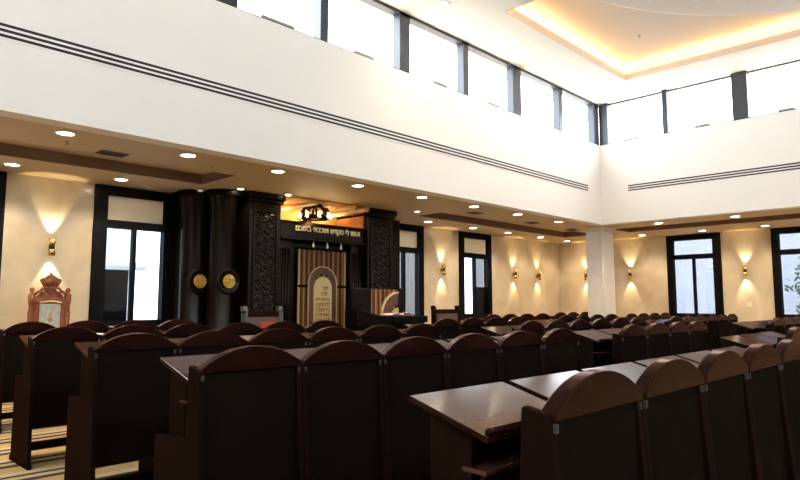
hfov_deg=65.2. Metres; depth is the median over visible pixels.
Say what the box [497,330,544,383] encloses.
seat
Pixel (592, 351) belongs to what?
shelf
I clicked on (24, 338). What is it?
desk
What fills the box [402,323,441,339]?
seat
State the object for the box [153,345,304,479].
seat
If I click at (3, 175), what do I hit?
window
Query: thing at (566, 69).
recessed light
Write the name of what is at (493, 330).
desk
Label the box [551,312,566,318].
seat
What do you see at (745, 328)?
desk
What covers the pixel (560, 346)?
seat
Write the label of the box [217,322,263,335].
seat
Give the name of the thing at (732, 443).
seat
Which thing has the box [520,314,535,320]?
seat
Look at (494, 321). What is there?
seat
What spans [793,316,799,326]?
seat
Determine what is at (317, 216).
lamp
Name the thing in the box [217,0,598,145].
window
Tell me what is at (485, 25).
ceiling
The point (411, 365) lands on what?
seat
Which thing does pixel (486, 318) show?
seat
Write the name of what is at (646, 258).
wall
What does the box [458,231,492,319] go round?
window
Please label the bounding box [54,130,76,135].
recessed light
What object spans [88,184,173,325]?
window
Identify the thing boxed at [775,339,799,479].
seat
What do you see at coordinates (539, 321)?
desk
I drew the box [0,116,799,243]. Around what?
ceiling
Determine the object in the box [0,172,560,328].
wall
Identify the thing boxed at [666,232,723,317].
window
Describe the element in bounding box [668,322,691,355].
seat
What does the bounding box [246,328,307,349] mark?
seat
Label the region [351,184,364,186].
recessed light
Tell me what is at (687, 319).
seat
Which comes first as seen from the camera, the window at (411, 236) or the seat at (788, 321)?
the seat at (788, 321)
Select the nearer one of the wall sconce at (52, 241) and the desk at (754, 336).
the desk at (754, 336)
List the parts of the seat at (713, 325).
backrest, panel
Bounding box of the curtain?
[296,249,345,327]
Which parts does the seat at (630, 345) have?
panel, backrest, panel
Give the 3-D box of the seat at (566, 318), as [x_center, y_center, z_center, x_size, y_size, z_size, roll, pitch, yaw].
[2.733,1.861,10.736,0.530,1.141,0.572,-6,-8,44]
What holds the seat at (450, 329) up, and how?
on the floor
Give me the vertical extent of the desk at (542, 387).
1.040 m
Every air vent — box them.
[0,20,588,191]
[627,161,799,191]
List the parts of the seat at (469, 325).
backrest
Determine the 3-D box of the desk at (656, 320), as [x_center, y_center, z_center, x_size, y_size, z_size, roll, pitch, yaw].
[4.595,1.899,10.727,0.322,1.064,0.524,-6,-8,44]
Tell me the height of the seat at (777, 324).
1.141 m
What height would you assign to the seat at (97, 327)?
1.141 m
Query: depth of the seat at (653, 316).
13.28 m
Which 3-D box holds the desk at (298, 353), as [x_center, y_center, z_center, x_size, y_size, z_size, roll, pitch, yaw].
[-0.540,1.181,3.640,0.322,1.064,0.524,-6,-8,44]
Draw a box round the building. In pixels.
[105,228,145,319]
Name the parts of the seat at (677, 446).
panel, backrest, panel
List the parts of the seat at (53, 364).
panel, backrest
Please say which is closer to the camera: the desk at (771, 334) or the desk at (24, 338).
the desk at (24, 338)
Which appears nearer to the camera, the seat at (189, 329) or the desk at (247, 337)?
the desk at (247, 337)
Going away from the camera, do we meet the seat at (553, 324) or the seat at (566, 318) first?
the seat at (553, 324)
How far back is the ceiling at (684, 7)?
9.63 m
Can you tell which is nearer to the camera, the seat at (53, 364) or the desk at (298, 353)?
the desk at (298, 353)
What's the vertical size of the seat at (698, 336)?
1.141 m
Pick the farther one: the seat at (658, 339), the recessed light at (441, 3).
the recessed light at (441, 3)
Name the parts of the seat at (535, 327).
backrest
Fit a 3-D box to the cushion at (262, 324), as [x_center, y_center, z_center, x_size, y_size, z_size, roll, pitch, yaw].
[-1.928,1.400,9.254,0.033,0.360,0.320,-6,-8,44]
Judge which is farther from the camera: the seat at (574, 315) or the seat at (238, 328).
the seat at (574, 315)
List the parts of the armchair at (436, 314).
post, rail, post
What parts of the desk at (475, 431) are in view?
leg, modesty panel, shelf rail, leg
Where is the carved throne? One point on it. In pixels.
(54, 309)
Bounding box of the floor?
[0,403,138,479]
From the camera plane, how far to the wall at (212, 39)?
8.08 m
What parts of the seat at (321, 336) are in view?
backrest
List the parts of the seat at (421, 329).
backrest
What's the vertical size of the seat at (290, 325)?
1.141 m
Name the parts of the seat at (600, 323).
backrest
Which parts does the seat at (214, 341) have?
panel, backrest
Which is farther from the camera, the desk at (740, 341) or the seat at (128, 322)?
the seat at (128, 322)
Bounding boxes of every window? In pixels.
[0,171,6,276]
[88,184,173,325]
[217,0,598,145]
[400,223,423,315]
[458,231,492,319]
[598,59,799,145]
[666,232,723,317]
[770,226,799,318]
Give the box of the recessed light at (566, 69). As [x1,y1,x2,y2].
[562,67,572,71]
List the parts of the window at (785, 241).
transom panel, pane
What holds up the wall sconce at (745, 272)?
attached to the wall at (646, 258)
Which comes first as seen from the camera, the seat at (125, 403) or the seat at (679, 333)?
the seat at (125, 403)
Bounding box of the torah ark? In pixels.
[169,189,399,328]
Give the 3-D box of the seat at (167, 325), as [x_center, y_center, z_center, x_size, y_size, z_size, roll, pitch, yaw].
[-2.963,1.598,8.138,0.530,1.141,0.572,-6,-8,44]
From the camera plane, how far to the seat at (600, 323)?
8.33 m
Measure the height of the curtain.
1.940 m
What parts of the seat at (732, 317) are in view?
backrest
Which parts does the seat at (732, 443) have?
panel, backrest, panel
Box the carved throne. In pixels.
[27,272,70,326]
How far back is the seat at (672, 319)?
9.98 m
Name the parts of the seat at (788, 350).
panel, backrest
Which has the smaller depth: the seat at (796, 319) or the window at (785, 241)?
the seat at (796, 319)
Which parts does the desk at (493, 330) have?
leg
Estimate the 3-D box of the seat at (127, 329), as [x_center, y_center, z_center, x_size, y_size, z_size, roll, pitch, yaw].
[-2.593,1.369,5.881,0.530,1.141,0.572,-6,-8,44]
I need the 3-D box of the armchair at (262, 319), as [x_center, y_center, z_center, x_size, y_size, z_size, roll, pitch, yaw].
[-2.174,1.640,9.331,0.525,1.299,0.783,-6,-8,44]
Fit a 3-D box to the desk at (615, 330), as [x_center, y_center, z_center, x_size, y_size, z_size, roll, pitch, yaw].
[2.387,1.487,6.655,0.322,1.064,0.524,-6,-8,44]
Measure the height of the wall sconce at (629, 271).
0.240 m
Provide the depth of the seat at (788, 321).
9.18 m
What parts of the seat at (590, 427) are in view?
panel, backrest, panel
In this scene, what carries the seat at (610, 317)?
on the floor
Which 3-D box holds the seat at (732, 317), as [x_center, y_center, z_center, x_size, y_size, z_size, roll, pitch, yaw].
[6.329,2.006,12.163,0.530,1.141,0.572,-6,-8,44]
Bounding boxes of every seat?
[0,322,55,432]
[9,326,100,470]
[64,333,176,479]
[66,321,110,332]
[99,325,162,341]
[110,320,157,330]
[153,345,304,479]
[157,319,195,330]
[161,323,212,338]
[174,330,247,355]
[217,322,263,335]
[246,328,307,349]
[264,321,305,332]
[298,340,387,479]
[305,320,341,332]
[307,326,358,347]
[358,325,402,343]
[381,336,447,479]
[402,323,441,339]
[432,318,459,340]
[445,333,500,389]
[460,318,485,334]
[481,314,500,321]
[485,317,507,334]
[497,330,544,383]
[503,314,516,321]
[508,316,527,326]
[511,321,545,338]
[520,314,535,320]
[520,369,648,479]
[535,313,550,319]
[541,328,580,374]
[544,320,569,333]
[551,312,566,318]
[558,315,574,322]
[568,312,578,318]
[569,319,591,330]
[575,315,590,321]
[583,324,648,368]
[590,314,604,321]
[591,318,611,329]
[605,314,618,320]
[611,318,629,328]
[625,313,637,320]
[629,317,646,326]
[635,358,713,479]
[638,313,650,319]
[645,323,671,358]
[650,313,660,319]
[660,312,671,318]
[664,316,683,327]
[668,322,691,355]
[683,315,695,325]
[688,321,708,351]
[695,315,710,350]
[697,350,760,479]
[707,314,721,349]
[718,314,729,347]
[727,314,737,335]
[742,344,795,479]
[766,317,784,334]
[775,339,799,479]
[777,327,799,344]
[783,317,794,334]
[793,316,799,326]
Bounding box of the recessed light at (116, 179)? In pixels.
[113,178,128,180]
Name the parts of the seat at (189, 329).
backrest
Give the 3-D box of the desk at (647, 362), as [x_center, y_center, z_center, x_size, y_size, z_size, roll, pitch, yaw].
[1.517,1.156,3.276,0.322,1.040,0.524,-6,-8,44]
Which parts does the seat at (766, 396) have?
panel, backrest, panel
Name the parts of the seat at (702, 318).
panel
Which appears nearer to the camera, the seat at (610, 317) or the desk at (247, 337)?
the desk at (247, 337)
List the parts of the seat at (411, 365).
panel, panel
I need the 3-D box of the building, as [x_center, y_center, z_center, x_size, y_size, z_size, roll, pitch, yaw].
[-9.267,0.823,15.409,3.600,4.650,4.500,-6,-8,44]
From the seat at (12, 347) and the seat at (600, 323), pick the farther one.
the seat at (600, 323)
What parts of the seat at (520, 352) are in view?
panel, backrest, panel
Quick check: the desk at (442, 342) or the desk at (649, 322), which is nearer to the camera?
the desk at (442, 342)
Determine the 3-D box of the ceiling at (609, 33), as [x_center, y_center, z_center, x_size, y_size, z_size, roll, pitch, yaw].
[4.814,-3.868,9.941,5.130,0.300,4.860,-6,-8,44]
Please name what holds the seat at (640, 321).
on the floor
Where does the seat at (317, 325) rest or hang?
on the floor
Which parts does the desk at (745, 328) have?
leg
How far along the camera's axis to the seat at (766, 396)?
3.06 m
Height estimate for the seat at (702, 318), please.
1.141 m
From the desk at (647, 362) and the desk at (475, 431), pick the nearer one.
the desk at (475, 431)
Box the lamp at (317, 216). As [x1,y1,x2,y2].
[298,204,330,222]
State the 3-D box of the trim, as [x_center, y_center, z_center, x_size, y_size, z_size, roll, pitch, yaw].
[4.814,-3.698,9.924,4.586,0.120,4.316,-6,-8,44]
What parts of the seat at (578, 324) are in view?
backrest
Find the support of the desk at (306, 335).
on the floor
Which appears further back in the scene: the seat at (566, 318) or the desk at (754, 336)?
the seat at (566, 318)
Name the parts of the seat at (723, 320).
backrest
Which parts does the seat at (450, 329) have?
backrest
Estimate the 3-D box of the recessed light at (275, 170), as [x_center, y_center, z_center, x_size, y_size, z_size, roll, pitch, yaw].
[-1.676,-0.940,8.584,0.214,0.012,0.214,-6,-8,44]
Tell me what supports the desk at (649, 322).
on the floor
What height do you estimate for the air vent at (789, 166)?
0.180 m
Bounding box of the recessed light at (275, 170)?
[270,169,285,172]
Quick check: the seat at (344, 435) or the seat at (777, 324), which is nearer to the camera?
the seat at (344, 435)
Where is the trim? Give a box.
[504,0,799,80]
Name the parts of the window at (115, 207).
infill panel, transom panel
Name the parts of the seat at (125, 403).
panel, backrest, panel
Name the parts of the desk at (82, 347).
leg, foot rail, leg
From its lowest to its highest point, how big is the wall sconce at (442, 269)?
0.240 m
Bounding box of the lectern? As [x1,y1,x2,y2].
[345,288,427,330]
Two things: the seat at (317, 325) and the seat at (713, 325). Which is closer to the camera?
the seat at (317, 325)
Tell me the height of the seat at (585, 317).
1.141 m
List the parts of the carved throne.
post, arched rail, gilt moulding, crown, post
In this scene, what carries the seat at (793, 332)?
on the floor
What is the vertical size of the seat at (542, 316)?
1.141 m
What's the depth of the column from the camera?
14.74 m
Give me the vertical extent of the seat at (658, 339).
1.141 m
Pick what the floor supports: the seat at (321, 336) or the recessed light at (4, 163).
the seat at (321, 336)
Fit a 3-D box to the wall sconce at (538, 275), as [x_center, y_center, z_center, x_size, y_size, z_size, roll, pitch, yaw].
[4.023,1.030,18.104,0.137,0.240,0.104,-6,-8,44]
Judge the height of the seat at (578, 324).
1.141 m
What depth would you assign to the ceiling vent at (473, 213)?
12.56 m
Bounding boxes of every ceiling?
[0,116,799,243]
[356,0,799,106]
[514,0,799,73]
[596,0,799,15]
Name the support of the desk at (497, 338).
on the floor
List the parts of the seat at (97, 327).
backrest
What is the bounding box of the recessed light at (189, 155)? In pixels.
[179,153,196,157]
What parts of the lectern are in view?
leg, screen frame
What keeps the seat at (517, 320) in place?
on the floor
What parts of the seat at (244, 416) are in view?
panel, backrest, panel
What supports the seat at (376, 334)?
on the floor
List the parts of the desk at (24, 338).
leg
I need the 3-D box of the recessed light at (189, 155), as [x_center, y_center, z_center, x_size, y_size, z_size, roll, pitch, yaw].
[-2.591,-1.034,7.651,0.214,0.012,0.214,-6,-8,44]
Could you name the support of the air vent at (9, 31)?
in the wall at (212, 39)
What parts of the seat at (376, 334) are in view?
backrest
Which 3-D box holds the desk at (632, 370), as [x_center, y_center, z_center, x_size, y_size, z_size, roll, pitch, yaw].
[1.120,1.115,2.872,0.322,1.040,0.524,-6,-8,44]
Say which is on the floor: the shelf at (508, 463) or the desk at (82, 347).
the desk at (82, 347)
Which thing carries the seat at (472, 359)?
on the floor
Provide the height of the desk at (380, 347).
1.064 m
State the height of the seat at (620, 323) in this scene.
1.141 m
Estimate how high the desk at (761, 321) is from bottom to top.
1.064 m
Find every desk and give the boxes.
[19,335,65,441]
[74,341,143,479]
[160,354,216,436]
[168,338,185,343]
[240,335,254,339]
[284,348,314,358]
[300,333,311,337]
[367,343,389,352]
[409,382,545,479]
[435,340,448,346]
[481,326,512,336]
[490,336,502,340]
[509,370,578,400]
[531,320,549,323]
[572,330,611,368]
[581,362,646,382]
[597,328,620,334]
[635,355,698,366]
[645,320,662,325]
[653,319,667,323]
[676,350,710,363]
[710,346,745,356]
[720,335,775,348]
[731,322,765,335]
[740,333,776,348]
[744,321,765,332]
[755,320,770,323]
[757,331,785,338]
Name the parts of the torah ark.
panel, cornice, panel, moulding, door, frame, moulding, panel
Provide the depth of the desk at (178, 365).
3.13 m
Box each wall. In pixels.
[0,0,606,225]
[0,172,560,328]
[559,229,774,326]
[600,109,799,224]
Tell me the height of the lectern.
1.620 m
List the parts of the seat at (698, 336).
backrest, panel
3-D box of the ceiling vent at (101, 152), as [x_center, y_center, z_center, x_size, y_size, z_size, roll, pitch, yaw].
[-3.481,-1.042,7.571,0.220,0.012,0.320,-6,-8,44]
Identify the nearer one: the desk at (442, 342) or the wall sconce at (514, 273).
the desk at (442, 342)
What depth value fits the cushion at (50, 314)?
8.53 m
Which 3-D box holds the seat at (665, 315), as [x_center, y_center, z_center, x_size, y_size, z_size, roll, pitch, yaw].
[5.726,2.170,13.784,0.530,1.141,0.572,-6,-8,44]
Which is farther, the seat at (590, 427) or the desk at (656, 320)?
the desk at (656, 320)
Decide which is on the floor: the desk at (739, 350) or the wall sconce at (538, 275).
the desk at (739, 350)
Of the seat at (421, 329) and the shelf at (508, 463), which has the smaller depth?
the shelf at (508, 463)
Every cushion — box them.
[39,304,60,326]
[260,322,275,327]
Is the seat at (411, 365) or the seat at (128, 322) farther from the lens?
the seat at (128, 322)
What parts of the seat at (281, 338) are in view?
backrest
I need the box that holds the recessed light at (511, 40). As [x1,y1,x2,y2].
[507,38,519,43]
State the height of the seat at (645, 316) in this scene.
1.141 m
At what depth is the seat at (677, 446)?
2.24 m
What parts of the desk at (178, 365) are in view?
leg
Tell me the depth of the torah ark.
10.18 m
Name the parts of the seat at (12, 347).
panel, backrest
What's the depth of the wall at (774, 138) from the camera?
12.93 m
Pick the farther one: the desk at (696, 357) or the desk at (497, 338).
the desk at (497, 338)
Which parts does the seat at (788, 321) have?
backrest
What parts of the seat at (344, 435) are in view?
panel, panel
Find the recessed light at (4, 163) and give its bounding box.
[2,162,21,166]
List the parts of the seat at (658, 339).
panel, backrest, panel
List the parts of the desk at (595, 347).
leg, modesty panel, shelf rail, leg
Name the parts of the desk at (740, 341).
leg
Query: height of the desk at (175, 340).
1.064 m
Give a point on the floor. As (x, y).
(47, 463)
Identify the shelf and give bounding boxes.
[462,449,520,475]
[591,350,611,353]
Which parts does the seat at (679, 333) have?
backrest, panel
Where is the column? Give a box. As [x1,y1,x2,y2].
[583,226,615,317]
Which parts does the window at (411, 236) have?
transom panel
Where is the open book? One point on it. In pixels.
(384, 314)
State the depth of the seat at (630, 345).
5.93 m
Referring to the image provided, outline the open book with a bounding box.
[381,313,411,315]
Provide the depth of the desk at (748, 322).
9.52 m
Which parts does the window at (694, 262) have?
pane, transom panel, pane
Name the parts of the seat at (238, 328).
backrest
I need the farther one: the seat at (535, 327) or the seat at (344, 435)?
the seat at (535, 327)
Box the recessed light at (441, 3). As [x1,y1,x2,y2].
[435,0,449,6]
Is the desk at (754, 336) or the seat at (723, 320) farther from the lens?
the seat at (723, 320)
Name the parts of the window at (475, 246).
transom panel, infill panel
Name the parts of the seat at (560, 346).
panel, backrest, panel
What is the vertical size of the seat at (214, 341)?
1.141 m
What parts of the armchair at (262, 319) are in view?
post, rail, post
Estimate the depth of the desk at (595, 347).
6.15 m
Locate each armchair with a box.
[240,306,285,327]
[430,305,461,323]
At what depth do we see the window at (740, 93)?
13.03 m
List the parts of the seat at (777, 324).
panel, backrest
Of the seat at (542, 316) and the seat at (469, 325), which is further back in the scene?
the seat at (542, 316)
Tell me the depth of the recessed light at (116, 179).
9.13 m
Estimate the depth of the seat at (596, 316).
11.41 m
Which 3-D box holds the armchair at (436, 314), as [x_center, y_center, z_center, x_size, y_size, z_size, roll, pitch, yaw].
[0.765,1.958,12.470,0.520,1.299,0.903,-6,-8,44]
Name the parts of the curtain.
inscribed panel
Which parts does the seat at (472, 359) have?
panel, backrest, panel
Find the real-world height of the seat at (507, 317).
1.141 m
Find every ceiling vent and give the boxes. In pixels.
[95,150,128,157]
[467,212,483,214]
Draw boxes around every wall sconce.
[47,238,55,255]
[440,265,445,274]
[512,270,517,278]
[536,271,540,279]
[627,270,631,278]
[742,266,747,275]
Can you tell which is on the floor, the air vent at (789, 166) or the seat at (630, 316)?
the seat at (630, 316)
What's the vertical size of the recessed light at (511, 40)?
0.012 m

